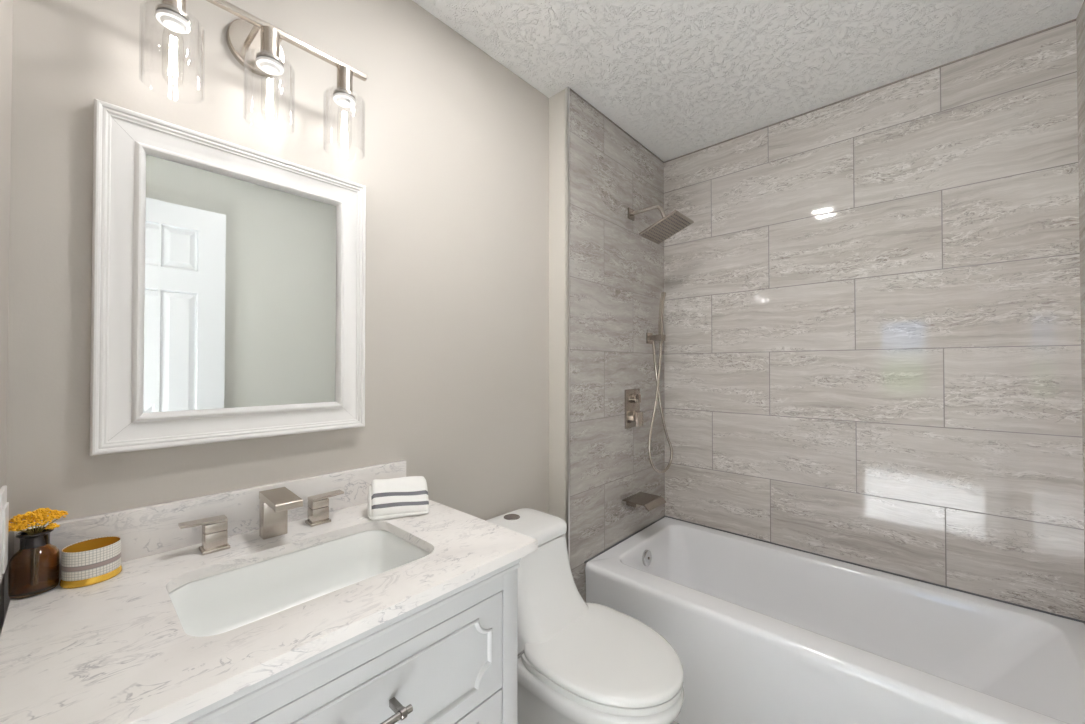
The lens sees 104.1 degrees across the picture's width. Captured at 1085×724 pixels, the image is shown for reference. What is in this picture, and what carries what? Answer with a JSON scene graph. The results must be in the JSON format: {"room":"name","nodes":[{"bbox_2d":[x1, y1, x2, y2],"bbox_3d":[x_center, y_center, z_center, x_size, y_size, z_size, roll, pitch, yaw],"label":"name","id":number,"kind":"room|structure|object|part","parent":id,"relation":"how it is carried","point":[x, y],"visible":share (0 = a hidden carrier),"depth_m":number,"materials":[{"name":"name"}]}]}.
{"room":"bathroom","nodes":[
{"label":"bathroom","id":0,"kind":"room"},
{"bbox_2d":[0,0,12,634],"bbox_3d":[-0.387,0.068,0.161,1.631,2.487,0.120,-1,-1,42],"label":"wall","id":1,"kind":"structure","parent":0,"point":[6,6],"depth_m":0.70,"materials":[{"name":"beige paint"}]},
{"bbox_2d":[0,485,8,583],"bbox_3d":[-0.874,0.278,0.685,0.080,0.141,0.008,-1,-1,42],"label":"wall outlet","id":2,"kind":"object","parent":1,"relation":"attached to","point":[4,505],"visible":1,"depth_m":0.67,"materials":[{"name":"white plastic"}]},
{"bbox_2d":[2,502,8,573],"bbox_3d":[-0.873,0.284,0.687,0.052,0.102,0.003,-1,-1,42],"label":"receptacle","id":3,"kind":"object","parent":2,"relation":"attached to","point":[5,505],"depth_m":0.67,"materials":[{"name":"white plastic"}]},
{"bbox_2d":[4,0,548,620],"bbox_3d":[-0.547,0.082,1.289,0.120,2.487,1.581,-1,-1,42],"label":"wall","id":4,"kind":"structure","parent":0,"point":[453,144],"depth_m":1.20,"materials":[{"name":"beige paint"}]},
{"bbox_2d":[14,460,405,577],"bbox_3d":[-0.682,0.352,1.031,0.020,0.100,0.759,-1,-1,42],"label":"backsplash","id":5,"kind":"structure","parent":4,"relation":"attached to","point":[144,531],"depth_m":0.93,"materials":[{"name":"white stone"}]},
{"bbox_2d":[90,99,365,455],"bbox_3d":[-0.694,-0.162,1.018,0.030,0.689,0.535,-1,-1,42],"label":"wall mirror","id":6,"kind":"object","parent":4,"relation":"attached to","point":[228,298],"visible":1,"depth_m":0.96,"materials":[{"name":"white paint"}]},
{"bbox_2d":[143,154,336,412],"bbox_3d":[-0.697,-0.162,1.021,0.001,0.547,0.393,-1,-1,42],"label":"mirror glass","id":7,"kind":"object","parent":6,"relation":"attached to","point":[240,268],"depth_m":0.99,"materials":[{"name":"silver mirror"}]},
{"bbox_2d":[139,0,366,158],"bbox_3d":[-0.642,-0.681,0.981,0.164,0.290,0.442,-1,-1,42],"label":"vanity light","id":8,"kind":"object","parent":4,"relation":"attached to","point":[253,42],"visible":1,"depth_m":0.97,"materials":[{"name":"silver metal"}]},
{"bbox_3d":[-0.729,-0.608,0.834,0.097,0.140,0.097,-1,-1,42],"label":"lamp shade","id":9,"kind":"part","parent":8,"relation":"part of","materials":[{"name":"clear glass"}]},
{"bbox_2d":[155,0,191,33],"bbox_3d":[-0.729,-0.706,0.835,0.055,0.090,0.055,-1,-1,42],"label":"socket","id":10,"kind":"object","parent":8,"relation":"attached to","point":[176,20],"depth_m":0.82,"materials":[{"name":"silver metal"}]},
{"bbox_3d":[-0.696,-0.766,1.031,0.019,0.120,0.120,-1,-1,42],"label":"plate","id":11,"kind":"part","parent":8,"relation":"part of","materials":[{"name":"silver metal"}]},
{"bbox_3d":[-0.655,-0.756,0.994,0.096,0.018,0.056,-1,-1,42],"label":"arm","id":12,"kind":"part","parent":8,"relation":"part of","materials":[{"name":"silver metal"}]},
{"bbox_3d":[-0.617,-0.607,0.957,0.097,0.140,0.097,-1,-1,42],"label":"lamp shade","id":13,"kind":"part","parent":8,"relation":"part of","materials":[{"name":"clear glass"}]},
{"bbox_2d":[255,26,283,74],"bbox_3d":[-0.617,-0.705,0.959,0.055,0.090,0.055,-1,-1,42],"label":"socket","id":14,"kind":"object","parent":8,"relation":"attached to","point":[271,36],"depth_m":0.95,"materials":[{"name":"silver metal"}]},
{"bbox_3d":[-0.506,-0.605,1.081,0.097,0.140,0.097,-1,-1,42],"label":"lamp shade","id":15,"kind":"part","parent":8,"relation":"part of","materials":[{"name":"clear glass"}]},
{"bbox_2d":[333,65,355,107],"bbox_3d":[-0.506,-0.703,1.082,0.055,0.090,0.055,-1,-1,42],"label":"socket","id":16,"kind":"object","parent":8,"relation":"attached to","point":[342,96],"depth_m":1.07,"materials":[{"name":"silver metal"}]},
{"bbox_2d":[549,89,565,521],"bbox_3d":[0.021,0.088,1.846,0.216,2.487,0.006,-1,-1,42],"label":"wall","id":17,"kind":"structure","parent":0,"point":[557,425],"depth_m":1.81,"materials":[{"name":"beige paint"}]},
{"bbox_2d":[565,87,569,561],"bbox_3d":[0.105,0.087,1.767,0.015,2.487,0.010,-1,-1,42],"label":"trim","id":18,"kind":"structure","parent":17,"relation":"attached to","point":[567,89],"depth_m":1.77,"materials":[{"name":"metal"}]},
{"bbox_2d":[570,91,664,602],"bbox_3d":[0.360,0.093,2.212,0.228,2.487,0.992,-1,-1,42],"label":"wall","id":19,"kind":"structure","parent":0,"point":[617,273],"depth_m":1.99,"materials":[{"name":"tile"}]},
{"bbox_2d":[625,389,642,428],"bbox_3d":[0.471,0.234,2.123,0.054,0.193,0.135,-1,-1,42],"label":"shower valve","id":20,"kind":"object","parent":19,"relation":"attached to","point":[633,415],"visible":1,"depth_m":2.11,"materials":[{"name":"silver metal"}]},
{"bbox_3d":[0.485,0.285,2.109,0.014,0.070,0.044,-1,-1,42],"label":"lever","id":21,"kind":"part","parent":20,"relation":"part of","materials":[{"name":"silver metal"}]},
{"bbox_2d":[622,492,665,511],"bbox_3d":[0.504,0.692,2.087,0.144,0.036,0.179,-1,-1,42],"label":"tub spout","id":22,"kind":"object","parent":19,"relation":"attached to","point":[649,501],"visible":1,"depth_m":2.07,"materials":[{"name":"silver metal"}]},
{"bbox_2d":[646,292,672,473],"bbox_3d":[0.617,0.112,2.255,0.095,0.957,0.289,-1,-1,42],"label":"shower","id":23,"kind":"object","parent":19,"relation":"attached to","point":[650,338],"visible":1,"depth_m":2.23,"materials":[{"name":"silver metal"}]},
{"bbox_2d":[628,205,693,243],"bbox_3d":[0.553,-0.689,2.049,0.289,0.178,0.196,-1,-1,42],"label":"shower","id":24,"kind":"object","parent":19,"relation":"attached to","point":[670,224],"visible":1,"depth_m":2.02,"materials":[{"name":"silver metal"}]},
{"bbox_3d":[0.522,-0.708,2.078,0.198,0.110,0.019,-1,-1,42],"label":"arm","id":25,"kind":"part","parent":24,"relation":"part of","materials":[{"name":"silver metal"}]},
{"bbox_2d":[412,0,1083,161],"bbox_3d":[0.437,-1.214,1.088,1.871,0.100,2.579,-1,-1,42],"label":"ceiling","id":26,"kind":"structure","parent":0,"point":[679,77],"depth_m":1.54,"materials":[{"name":"white paint"}]},
{"bbox_2d":[664,21,1084,624],"bbox_3d":[1.346,0.089,1.909,1.642,2.487,0.120,-1,-1,42],"label":"wall","id":27,"kind":"structure","parent":0,"point":[872,313],"depth_m":1.73,"materials":[{"name":"tile"}]},
{"bbox_2d":[570,19,1075,162],"bbox_3d":[0.958,-1.155,1.606,1.493,0.007,0.873,-1,-1,42],"label":"trim","id":28,"kind":"structure","parent":27,"relation":"attached to","point":[1073,20],"depth_m":1.82,"materials":[{"name":"grey"}]},
{"bbox_2d":[584,516,1084,622],"bbox_3d":[0.993,0.867,1.621,1.493,0.006,0.768,-1,-1,42],"label":"trim","id":29,"kind":"structure","parent":27,"relation":"attached to","point":[598,554],"depth_m":1.81,"materials":[{"name":"grey"}]},
{"bbox_2d":[1076,0,1084,574],"bbox_3d":[1.565,0.079,1.038,0.150,2.487,0.878,-1,-1,42],"label":"wall","id":30,"kind":"structure","parent":0,"point":[1080,20],"depth_m":1.40,"materials":[{"name":"stone"}]},
{"bbox_3d":[0.437,1.373,1.057,1.871,0.100,2.579,-1,-1,42],"label":"floor","id":31,"kind":"structure","parent":0,"visible":0},
{"bbox_2d":[171,558,520,723],"bbox_3d":[-0.469,0.872,0.841,0.573,0.897,0.705,-1,-1,42],"label":"vanity cabinet","id":32,"kind":"object","parent":31,"relation":"on","point":[451,658],"visible":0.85,"depth_m":0.75,"materials":[{"name":"grey paint"}]},
{"bbox_2d":[0,500,537,723],"bbox_3d":[-0.477,0.411,0.855,0.561,0.022,0.773,-1,-1,42],"label":"countertop","id":33,"kind":"structure","parent":32,"relation":"on","point":[117,649],"depth_m":0.64,"materials":[{"name":"white stone"}]},
{"bbox_2d":[8,527,59,598],"bbox_3d":[-0.884,0.346,0.736,0.057,0.104,0.057,-1,-1,42],"label":"glass bottle","id":34,"kind":"object","parent":33,"relation":"on","point":[33,570],"visible":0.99,"depth_m":0.72,"materials":[{"name":"brown glass"}]},
{"bbox_2d":[8,508,67,534],"bbox_3d":[-0.883,0.322,0.736,0.066,0.129,0.059,0,-1,-18],"label":"flowers","id":35,"kind":"object","parent":34,"relation":"in","point":[39,514],"visible":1,"depth_m":0.73,"materials":[{"name":"yellow plant"}]},
{"bbox_2d":[59,536,121,587],"bbox_3d":[-0.834,0.368,0.783,0.080,0.062,0.080,-1,-1,42],"label":"bowl","id":36,"kind":"object","parent":33,"relation":"on","point":[92,561],"visible":1,"depth_m":0.76,"materials":[{"name":"ceramic"}]},
{"bbox_2d":[178,487,343,554],"bbox_3d":[-0.599,0.350,0.954,0.132,0.103,0.324,-1,-1,42],"label":"faucet","id":37,"kind":"object","parent":33,"relation":"on","point":[275,504],"visible":1,"depth_m":0.96,"materials":[{"name":"silver metal"}]},
{"bbox_3d":[-0.715,0.347,0.892,0.033,0.026,0.078,-1,-1,42],"label":"lever","id":38,"kind":"part","parent":37,"relation":"part of","materials":[{"name":"silver metal"}]},
{"bbox_3d":[-0.702,0.397,0.905,0.043,0.006,0.047,-1,-1,42],"label":"plate","id":39,"kind":"part","parent":37,"relation":"part of","materials":[{"name":"silver metal"}]},
{"bbox_3d":[-0.702,0.378,0.906,0.033,0.033,0.039,-1,-1,42],"label":"handle","id":40,"kind":"part","parent":37,"relation":"part of","materials":[{"name":"silver metal"}]},
{"bbox_3d":[-0.591,0.350,0.954,0.121,0.103,0.053,-1,-1,42],"label":"spout","id":41,"kind":"part","parent":37,"relation":"part of","materials":[{"name":"silver metal"}]},
{"bbox_3d":[-0.562,0.399,1.060,0.043,0.006,0.047,-1,-1,42],"label":"plate","id":42,"kind":"part","parent":37,"relation":"part of","materials":[{"name":"silver metal"}]},
{"bbox_3d":[-0.562,0.380,1.060,0.033,0.033,0.039,-1,-1,42],"label":"handle","id":43,"kind":"part","parent":37,"relation":"part of","materials":[{"name":"silver metal"}]},
{"bbox_3d":[-0.549,0.349,1.075,0.033,0.026,0.078,-1,-1,42],"label":"lever","id":44,"kind":"part","parent":37,"relation":"part of","materials":[{"name":"silver metal"}]},
{"bbox_2d":[169,530,430,636],"bbox_3d":[-0.457,0.491,0.840,0.324,0.137,0.463,-1,-1,42],"label":"undermount sink","id":45,"kind":"object","parent":33,"relation":"in","point":[220,603],"visible":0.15,"depth_m":0.92,"materials":[{"name":"white ceramic"}]},
{"bbox_2d":[367,476,428,520],"bbox_3d":[-0.388,0.360,1.135,0.151,0.087,0.108,0,-1,-23],"label":"hand towel","id":46,"kind":"object","parent":33,"relation":"on","point":[403,496],"visible":1,"depth_m":1.11,"materials":[{"name":"white fabric"}]},
{"bbox_3d":[-0.294,0.591,0.686,0.023,0.205,0.605,-1,-1,42],"label":"drawer","id":47,"kind":"part","parent":32,"relation":"part of","materials":[{"name":"grey paint"}]},
{"bbox_3d":[-0.273,0.577,0.667,0.045,0.016,0.130,-1,-1,42],"label":"handle","id":48,"kind":"part","parent":32,"relation":"part of","materials":[{"name":"silver metal"}]},
{"bbox_3d":[-0.294,0.801,0.684,0.023,0.210,0.605,-1,-1,42],"label":"drawer","id":49,"kind":"part","parent":32,"relation":"part of","materials":[{"name":"grey paint"}]},
{"bbox_2d":[485,508,683,723],"bbox_3d":[0.090,0.946,1.339,0.716,0.760,0.386,-1,-1,42],"label":"toilet","id":50,"kind":"object","parent":31,"relation":"on","point":[579,662],"visible":0.82,"depth_m":1.24,"materials":[{"name":"white ceramic"}]},
{"bbox_3d":[-0.084,0.590,1.500,0.246,0.038,0.320,-1,-1,42],"label":"tank lid","id":51,"kind":"part","parent":50,"relation":"part of","materials":[{"name":"white ceramic"}]},
{"bbox_3d":[-0.024,0.847,1.443,0.407,0.470,0.320,-1,-1,42],"label":"tank","id":52,"kind":"part","parent":50,"relation":"part of","materials":[{"name":"white ceramic"}]},
{"bbox_3d":[0.115,1.106,1.315,0.650,0.439,0.386,-1,-1,42],"label":"bowl","id":53,"kind":"part","parent":50,"relation":"part of","materials":[{"name":"white ceramic"}]},
{"bbox_3d":[0.186,0.874,1.253,0.453,0.020,0.380,-1,-1,42],"label":"seat","id":54,"kind":"part","parent":50,"relation":"part of","materials":[{"name":"white plastic"}]},
{"bbox_3d":[0.192,0.851,1.248,0.438,0.022,0.380,-1,-1,42],"label":"lid","id":55,"kind":"part","parent":50,"relation":"part of","materials":[{"name":"white plastic"}]},
{"bbox_2d":[585,517,1084,723],"bbox_3d":[0.990,1.099,1.615,1.484,0.460,0.766,-1,-1,42],"label":"bathtub","id":56,"kind":"object","parent":31,"relation":"on","point":[760,632],"visible":0.97,"depth_m":1.50,"materials":[{"name":"white ceramic"}]},
{"bbox_3d":[0.507,0.950,2.049,0.022,0.074,0.074,-1,-1,42],"label":"overflow plate","id":57,"kind":"part","parent":56,"relation":"part of","materials":[{"name":"silver metal"}]}
]}

